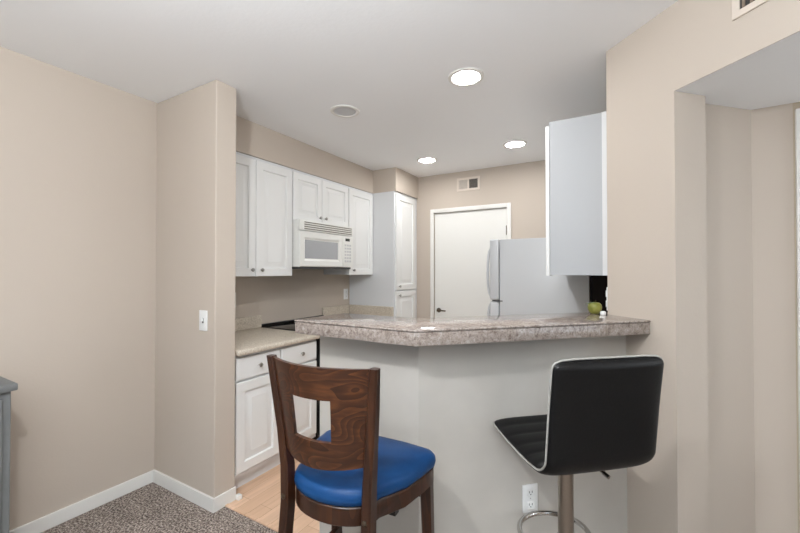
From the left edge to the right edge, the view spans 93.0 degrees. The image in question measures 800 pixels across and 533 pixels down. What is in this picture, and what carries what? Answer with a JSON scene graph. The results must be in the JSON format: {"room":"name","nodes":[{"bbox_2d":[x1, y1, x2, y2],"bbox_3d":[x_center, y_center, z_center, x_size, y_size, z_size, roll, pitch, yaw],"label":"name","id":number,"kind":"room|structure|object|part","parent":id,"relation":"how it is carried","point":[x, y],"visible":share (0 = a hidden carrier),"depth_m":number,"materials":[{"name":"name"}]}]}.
{"room":"kitchen","nodes":[
{"label":"kitchen","id":0,"kind":"room"},
{"bbox_2d":[0,46,156,530],"bbox_3d":[-2.867,0.134,0.437,0.200,2.440,4.783,0,-1,30],"label":"wall","id":1,"kind":"structure","parent":0,"point":[78,153],"depth_m":2.09,"materials":[{"name":"beige paint"}]},
{"bbox_2d":[9,469,154,532],"bbox_3d":[-1.759,1.336,2.122,0.012,0.075,0.733,0,-1,30],"label":"baseboard","id":2,"kind":"structure","parent":1,"relation":"attached to","point":[51,520],"depth_m":2.11,"materials":[{"name":"white paint"}]},
{"bbox_2d":[41,458,319,532],"bbox_3d":[-0.075,1.401,0.253,5.600,0.102,7.690,0,-1,30],"label":"floor","id":3,"kind":"structure","parent":0,"point":[150,508],"depth_m":2.10,"materials":[{"name":"carpet"}]},
{"bbox_2d":[0,376,17,532],"bbox_3d":[-2.028,0.924,1.243,0.428,0.876,1.030,0,-1,30],"label":"sideboard","id":4,"kind":"object","parent":3,"relation":"on","point":[6,386],"visible":1,"depth_m":1.58,"materials":[{"name":"grey wood"}]},
{"bbox_3d":[-1.757,0.900,1.358,0.016,0.710,0.470,0,-1,30],"label":"door","id":5,"kind":"part","parent":4,"relation":"part of","materials":[{"name":"grey wood"}]},
{"bbox_2d":[225,504,277,531],"bbox_3d":[-0.675,1.370,1.999,0.761,0.009,0.022,0,-1,30],"label":"trim","id":6,"kind":"structure","parent":3,"relation":"on","point":[229,506],"depth_m":2.07,"materials":[{"name":"brown wood"}]},
{"bbox_2d":[234,339,316,488],"bbox_3d":[-1.074,0.962,2.738,0.674,0.832,0.722,0,-1,30],"label":"base cabinet","id":7,"kind":"object","parent":3,"relation":"on","point":[256,436],"visible":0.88,"depth_m":2.44,"materials":[{"name":"white wood"}]},
{"bbox_3d":[-0.906,0.983,2.433,0.020,0.548,0.340,0,-1,30],"label":"door","id":8,"kind":"part","parent":7,"relation":"part of","materials":[{"name":"white wood"}]},
{"bbox_3d":[-0.906,0.628,2.437,0.020,0.135,0.340,0,-1,30],"label":"drawer","id":9,"kind":"part","parent":7,"relation":"part of","materials":[{"name":"white wood"}]},
{"bbox_2d":[235,315,319,355],"bbox_3d":[-1.073,0.477,2.745,0.681,0.136,0.726,0,-1,30],"label":"countertop","id":10,"kind":"structure","parent":7,"relation":"on","point":[250,337],"depth_m":2.76,"materials":[{"name":"beige laminate"}]},
{"bbox_3d":[-0.727,0.631,2.745,0.020,0.135,0.344,0,-1,30],"label":"drawer","id":11,"kind":"part","parent":7,"relation":"part of","materials":[{"name":"white wood"}]},
{"bbox_3d":[-0.727,0.987,2.741,0.020,0.548,0.344,0,-1,30],"label":"door","id":12,"kind":"part","parent":7,"relation":"part of","materials":[{"name":"white wood"}]},
{"bbox_2d":[262,315,323,439],"bbox_3d":[-0.672,0.937,3.369,0.736,0.894,0.763,0,-1,30],"label":"range","id":13,"kind":"object","parent":3,"relation":"on","point":[289,325],"visible":0.08,"depth_m":3.06,"materials":[{"name":"black metal"}]},
{"bbox_2d":[262,321,294,330],"bbox_3d":[-0.692,0.517,3.386,0.690,0.017,0.763,0,-1,30],"label":"cooktop","id":14,"kind":"object","parent":13,"relation":"in","point":[282,325],"depth_m":3.26,"materials":[{"name":"black glass"}]},
{"bbox_2d":[267,354,435,532],"bbox_3d":[-0.162,0.821,1.251,0.464,1.085,0.450,0,-1,26],"label":"bar chair","id":15,"kind":"object","parent":3,"relation":"on","point":[352,475],"visible":1,"depth_m":1.10,"materials":[{"name":"brown wood"}]},
{"bbox_3d":[-0.384,0.820,1.174,0.068,1.085,0.112,0,-1,26],"label":"leg","id":16,"kind":"part","parent":15,"relation":"part of","materials":[{"name":"brown wood"}]},
{"bbox_3d":[-0.240,0.426,1.096,0.356,0.294,0.095,0,-1,26],"label":"backrest","id":17,"kind":"part","parent":15,"relation":"part of","materials":[{"name":"brown wood"}]},
{"bbox_3d":[-0.150,0.718,1.277,0.451,0.055,0.384,0,-1,26],"label":"seat frame","id":18,"kind":"part","parent":15,"relation":"part of","materials":[{"name":"brown wood"}]},
{"bbox_3d":[-0.150,0.659,1.278,0.464,0.062,0.395,0,-1,26],"label":"seat","id":19,"kind":"part","parent":15,"relation":"part of","materials":[{"name":"blue leather"}]},
{"bbox_3d":[-0.087,0.819,1.029,0.068,1.085,0.112,0,-1,26],"label":"leg","id":20,"kind":"part","parent":15,"relation":"part of","materials":[{"name":"brown wood"}]},
{"bbox_3d":[0.098,1.056,1.336,0.041,0.617,0.059,0,-1,26],"label":"leg","id":21,"kind":"part","parent":15,"relation":"part of","materials":[{"name":"brown wood"}]},
{"bbox_2d":[349,191,416,317],"bbox_3d":[-0.166,0.302,4.347,0.639,2.188,0.512,0,-1,30],"label":"pantry cabinet","id":22,"kind":"object","parent":3,"relation":"on","point":[393,281],"visible":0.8,"depth_m":4.10,"materials":[{"name":"white wood"}]},
{"bbox_3d":[0.063,0.773,4.178,0.020,1.010,0.422,0,-1,30],"label":"door","id":23,"kind":"part","parent":22,"relation":"part of","materials":[{"name":"white wood"}]},
{"bbox_3d":[0.063,-0.257,4.190,0.020,1.020,0.422,0,-1,30],"label":"door","id":24,"kind":"part","parent":22,"relation":"part of","materials":[{"name":"white wood"}]},
{"bbox_2d":[486,238,590,315],"bbox_3d":[1.245,0.578,3.326,0.790,1.611,0.724,0,-1,30],"label":"refrigerator","id":25,"kind":"object","parent":3,"relation":"on","point":[519,284],"visible":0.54,"depth_m":3.05,"materials":[{"name":"white metal"}]},
{"bbox_3d":[0.761,0.052,3.234,0.050,0.420,0.022,0,-1,30],"label":"handle","id":26,"kind":"part","parent":25,"relation":"part of","materials":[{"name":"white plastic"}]},
{"bbox_3d":[0.969,0.809,3.487,0.078,1.022,0.716,0,-1,30],"label":"door","id":27,"kind":"part","parent":25,"relation":"part of","materials":[{"name":"white metal"}]},
{"bbox_3d":[0.969,0.030,3.496,0.078,0.510,0.716,0,-1,30],"label":"freezer door","id":28,"kind":"part","parent":25,"relation":"part of","materials":[{"name":"white metal"}]},
{"bbox_2d":[493,355,663,532],"bbox_3d":[0.617,0.825,1.389,0.410,1.081,0.454,0,-1,-11],"label":"bar stool","id":29,"kind":"object","parent":3,"relation":"on","point":[602,415],"visible":1,"depth_m":1.20,"materials":[{"name":"black leather"}]},
{"bbox_3d":[0.675,0.707,1.334,0.017,0.030,0.123,0,-1,-33],"label":"lift lever","id":30,"kind":"part","parent":29,"relation":"part of","materials":[{"name":"black metal"}]},
{"bbox_2d":[591,275,607,311],"bbox_3d":[1.663,0.433,3.112,0.133,1.896,0.660,0,-1,30],"label":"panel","id":31,"kind":"object","parent":3,"relation":"on","point":[599,283],"visible":0.02,"depth_m":2.83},
{"bbox_3d":[-0.393,0.976,3.912,0.674,0.832,0.449,0,-1,30],"label":"base cabinet","id":32,"kind":"object","parent":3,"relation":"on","visible":0},
{"bbox_2d":[322,304,393,316],"bbox_3d":[-0.393,0.490,3.918,0.681,0.136,0.449,0,-1,30],"label":"backsplash","id":33,"kind":"structure","parent":32,"relation":"on","point":[351,309],"depth_m":4.09,"materials":[{"name":"beige laminate"}]},
{"bbox_2d":[154,80,235,497],"bbox_3d":[-1.365,0.157,2.408,0.821,2.440,0.133,0,-1,30],"label":"wall","id":34,"kind":"structure","parent":0,"point":[194,434],"depth_m":2.24,"materials":[{"name":"beige paint"}]},
{"bbox_2d":[153,470,235,512],"bbox_3d":[-1.271,1.339,2.333,0.621,0.075,0.145,0,-1,30],"label":"baseboard","id":35,"kind":"structure","parent":34,"relation":"attached to","point":[199,498],"depth_m":2.22,"materials":[{"name":"white paint"}]},
{"bbox_2d":[199,310,207,330],"bbox_3d":[-1.136,0.311,2.187,0.072,0.117,0.016,0,-1,30],"label":"light switch","id":36,"kind":"object","parent":34,"relation":"attached to","point":[203,315],"visible":1,"depth_m":2.18,"materials":[{"name":"white plastic"}]},
{"bbox_2d":[236,493,241,500],"bbox_3d":[-0.953,1.360,2.243,0.035,0.026,0.028,0,-1,30],"label":"trim","id":37,"kind":"structure","parent":34,"relation":"attached to","point":[238,496],"depth_m":2.23,"materials":[{"name":"white paint"}]},
{"bbox_2d":[235,269,348,323],"bbox_3d":[-1.001,0.172,3.704,0.150,2.440,2.474,0,-1,30],"label":"wall","id":38,"kind":"structure","parent":0,"point":[303,294],"depth_m":3.52,"materials":[{"name":"beige paint"}]},
{"bbox_2d":[235,315,261,330],"bbox_3d":[-1.361,0.461,2.910,0.019,0.100,0.722,0,-1,30],"label":"backsplash","id":39,"kind":"structure","parent":38,"relation":"attached to","point":[244,323],"depth_m":3.10,"materials":[{"name":"beige laminate"}]},
{"bbox_2d":[235,151,291,276],"bbox_3d":[-1.196,-0.367,2.865,0.357,0.881,0.748,0,-1,30],"label":"upper cabinet","id":40,"kind":"object","parent":38,"relation":"attached to","point":[263,187],"visible":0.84,"depth_m":2.87,"materials":[{"name":"white wood"}]},
{"bbox_3d":[-1.164,-0.359,2.641,0.020,0.859,0.374,0,-1,30],"label":"door","id":41,"kind":"part","parent":40,"relation":"part of","materials":[{"name":"white wood"}]},
{"bbox_3d":[-1.080,-0.799,2.804,0.008,0.019,0.748,0,-1,30],"label":"rail","id":42,"kind":"part","parent":40,"relation":"part of","materials":[{"name":"white wood"}]},
{"bbox_3d":[-0.978,-0.355,2.962,0.020,0.859,0.353,0,-1,30],"label":"door","id":43,"kind":"part","parent":40,"relation":"part of","materials":[{"name":"white wood"}]},
{"bbox_2d":[292,169,347,226],"bbox_3d":[-0.821,-0.591,3.514,0.357,0.418,0.738,0,-1,30],"label":"upper cabinet","id":44,"kind":"object","parent":38,"relation":"attached to","point":[314,198],"visible":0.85,"depth_m":3.38,"materials":[{"name":"white wood"}]},
{"bbox_3d":[-0.798,-0.583,3.276,0.020,0.396,0.343,0,-1,30],"label":"door","id":45,"kind":"part","parent":44,"relation":"part of","materials":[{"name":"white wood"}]},
{"bbox_3d":[-0.706,-0.791,3.450,0.008,0.019,0.738,0,-1,30],"label":"rail","id":46,"kind":"part","parent":44,"relation":"part of","materials":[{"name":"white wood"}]},
{"bbox_2d":[292,219,352,268],"bbox_3d":[-0.806,-0.179,3.484,0.402,0.406,0.706,0,-1,30],"label":"microwave oven","id":47,"kind":"object","parent":44,"relation":"attached to","point":[315,245],"visible":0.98,"depth_m":3.30,"materials":[{"name":"white plastic"}]},
{"bbox_3d":[-0.685,-0.144,3.325,0.030,0.295,0.555,0,-1,30],"label":"door","id":48,"kind":"part","parent":47,"relation":"part of","materials":[{"name":"white plastic"}]},
{"bbox_3d":[-0.508,-0.140,3.633,0.028,0.295,0.148,0,-1,30],"label":"control panel","id":49,"kind":"part","parent":47,"relation":"part of","materials":[{"name":"white plastic"}]},
{"bbox_3d":[-0.613,-0.579,3.594,0.020,0.396,0.381,0,-1,30],"label":"door","id":50,"kind":"part","parent":44,"relation":"part of","materials":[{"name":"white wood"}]},
{"bbox_2d":[344,289,347,298],"bbox_3d":[-0.602,0.306,4.230,0.010,0.117,0.072,0,-1,30],"label":"power outlet","id":51,"kind":"object","parent":38,"relation":"attached to","point":[345,290],"visible":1,"depth_m":4.23,"materials":[{"name":"white plastic"}]},
{"bbox_2d":[324,186,372,274],"bbox_3d":[-0.527,-0.354,4.018,0.357,0.881,0.425,0,-1,30],"label":"upper cabinet","id":52,"kind":"object","parent":38,"relation":"attached to","point":[360,203],"visible":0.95,"depth_m":3.93,"materials":[{"name":"white wood"}]},
{"bbox_3d":[-0.412,-0.785,3.956,0.008,0.019,0.425,0,-1,30],"label":"rail","id":53,"kind":"part","parent":52,"relation":"part of","materials":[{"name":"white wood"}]},
{"bbox_3d":[-0.406,-0.344,3.948,0.020,0.859,0.415,0,-1,30],"label":"door","id":54,"kind":"part","parent":52,"relation":"part of","materials":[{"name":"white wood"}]},
{"bbox_2d":[236,116,417,198],"bbox_3d":[-0.671,-0.926,3.525,0.614,0.247,2.474,0,-1,30],"label":"soffit","id":55,"kind":"structure","parent":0,"point":[253,139],"depth_m":3.35,"materials":[{"name":"beige paint"}]},
{"bbox_2d":[0,0,677,177],"bbox_3d":[-0.050,-1.147,0.326,5.600,0.120,7.790,0,-1,30],"label":"ceiling","id":56,"kind":"structure","parent":0,"point":[287,62],"depth_m":1.97,"materials":[{"name":"white paint"}]},
{"bbox_2d":[330,105,359,117],"bbox_3d":[-0.376,-1.056,2.592,0.200,0.009,0.200,0,-1,30],"label":"recessed light","id":57,"kind":"object","parent":56,"relation":"in","point":[346,111],"visible":1,"depth_m":2.58,"materials":[{"name":"white paint"}]},
{"bbox_2d":[417,157,436,162],"bbox_3d":[0.265,-1.043,3.737,0.200,0.009,0.200,0,-1,30],"label":"recessed light","id":58,"kind":"object","parent":56,"relation":"in","point":[423,159],"visible":1,"depth_m":3.73,"materials":[{"name":"white paint"}]},
{"bbox_2d":[448,67,483,85],"bbox_3d":[0.371,-1.062,2.137,0.200,0.009,0.200,0,-1,30],"label":"recessed light","id":59,"kind":"object","parent":56,"relation":"in","point":[468,76],"visible":1,"depth_m":2.12,"materials":[{"name":"white paint"}]},
{"bbox_2d":[503,140,526,147],"bbox_3d":[0.989,-1.049,3.265,0.200,0.009,0.200,0,-1,30],"label":"recessed light","id":60,"kind":"object","parent":56,"relation":"in","point":[514,143],"visible":1,"depth_m":3.26,"materials":[{"name":"white paint"}]},
{"bbox_2d":[320,335,626,532],"bbox_3d":[0.342,0.833,1.691,1.427,1.072,0.367,0,-1,-1],"label":"wall","id":61,"kind":"structure","parent":0,"point":[446,400],"depth_m":1.59,"materials":[{"name":"grey paint"}]},
{"bbox_2d":[294,312,650,346],"bbox_3d":[0.327,0.264,1.673,1.581,0.060,0.576,0,-1,-3],"label":"countertop","id":62,"kind":"structure","parent":61,"relation":"on","point":[415,332],"depth_m":1.54,"materials":[{"name":"stone"}]},
{"bbox_2d":[586,300,601,313],"bbox_3d":[0.974,0.201,1.901,0.067,0.069,0.067,0,-1,-31],"label":"apple","id":63,"kind":"object","parent":62,"relation":"on","point":[595,307],"visible":0.98,"depth_m":1.88,"materials":[{"name":"green plant"}]},
{"bbox_2d":[522,483,537,512],"bbox_3d":[0.558,0.992,1.626,0.072,0.117,0.010,0,-1,-15],"label":"power outlet","id":64,"kind":"object","parent":61,"relation":"attached to","point":[529,491],"visible":0.96,"depth_m":1.62,"materials":[{"name":"white plastic"}]},
{"bbox_2d":[527,488,534,496],"bbox_3d":[0.558,0.966,1.624,0.034,0.032,0.006,0,-1,-15],"label":"socket","id":65,"kind":"object","parent":64,"relation":"attached to","point":[530,491],"depth_m":1.62,"materials":[{"name":"white plastic"}]},
{"bbox_2d":[527,500,534,508],"bbox_3d":[0.558,1.018,1.623,0.034,0.032,0.006,0,-1,-15],"label":"socket","id":66,"kind":"object","parent":64,"relation":"attached to","point":[530,503],"depth_m":1.62,"materials":[{"name":"white plastic"}]},
{"bbox_2d":[417,160,545,317],"bbox_3d":[0.882,0.177,4.111,3.000,2.440,0.120,0,-1,30],"label":"wall","id":67,"kind":"structure","parent":0,"point":[522,185],"depth_m":4.03,"materials":[{"name":"beige paint"}]},
{"bbox_2d":[457,176,479,191],"bbox_3d":[0.742,-0.898,4.130,0.262,0.146,0.008,0,-1,30],"label":"air vent","id":68,"kind":"object","parent":67,"relation":"in","point":[468,183],"visible":1,"depth_m":4.12,"materials":[{"name":"beige metal"}]},
{"bbox_2d":[430,203,510,317],"bbox_3d":[0.750,0.372,4.123,0.912,2.050,0.088,0,-1,30],"label":"door","id":69,"kind":"structure","parent":67,"relation":"in","point":[462,239],"depth_m":4.16,"materials":[{"name":"white paint"}]},
{"bbox_2d":[606,5,797,532],"bbox_3d":[1.722,0.157,2.370,0.710,2.440,2.048,0,-1,30],"label":"wall","id":70,"kind":"structure","parent":0,"point":[700,195],"depth_m":1.67,"materials":[{"name":"beige paint"}]},
{"bbox_2d":[545,111,607,275],"bbox_3d":[1.155,-0.380,2.439,0.346,0.870,0.828,0,-1,30],"label":"upper cabinet","id":71,"kind":"object","parent":70,"relation":"attached to","point":[575,148],"visible":0.91,"depth_m":2.08,"materials":[{"name":"grey laminate"}]},
{"bbox_3d":[0.939,-0.371,2.334,0.020,0.850,0.406,0,-1,30],"label":"door","id":72,"kind":"part","parent":71,"relation":"part of","materials":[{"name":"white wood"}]},
{"bbox_2d":[606,287,607,310],"bbox_3d":[1.074,0.167,1.971,0.010,0.117,0.072,0,-1,30],"label":"power outlet","id":73,"kind":"object","parent":70,"relation":"attached to","point":[607,287],"visible":0.95,"depth_m":1.94,"materials":[{"name":"white plastic"}]},
{"bbox_2d":[673,0,799,90],"bbox_3d":[1.364,-0.901,0.953,0.170,0.357,1.281,0,-1,-15],"label":"wall header","id":74,"kind":"structure","parent":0,"point":[707,40],"depth_m":1.38,"materials":[{"name":"beige paint"}]},
{"bbox_2d":[732,0,768,20],"bbox_3d":[1.216,-0.956,1.164,0.008,0.180,0.360,0,-1,-15],"label":"air vent","id":75,"kind":"object","parent":74,"relation":"in","point":[739,7],"visible":1,"depth_m":1.30,"materials":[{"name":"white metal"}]},
{"bbox_2d":[676,31,799,109],"bbox_3d":[1.700,-0.739,0.352,2.203,0.020,2.900,0,-1,30],"label":"ceiling","id":76,"kind":"structure","parent":0,"point":[769,76],"depth_m":1.47,"materials":[{"name":"white paint"}]},
{"bbox_2d":[793,102,799,532],"bbox_3d":[2.502,0.144,1.268,1.745,2.440,0.132,0,-1,30],"label":"wall","id":77,"kind":"structure","parent":0,"point":[796,105],"depth_m":1.65,"materials":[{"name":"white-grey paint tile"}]},
{"bbox_2d":[795,108,799,510],"bbox_3d":[2.141,0.340,1.405,0.970,2.050,0.110,0,-1,30],"label":"door","id":78,"kind":"structure","parent":77,"relation":"in","point":[797,111],"depth_m":1.63,"materials":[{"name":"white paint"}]}
]}

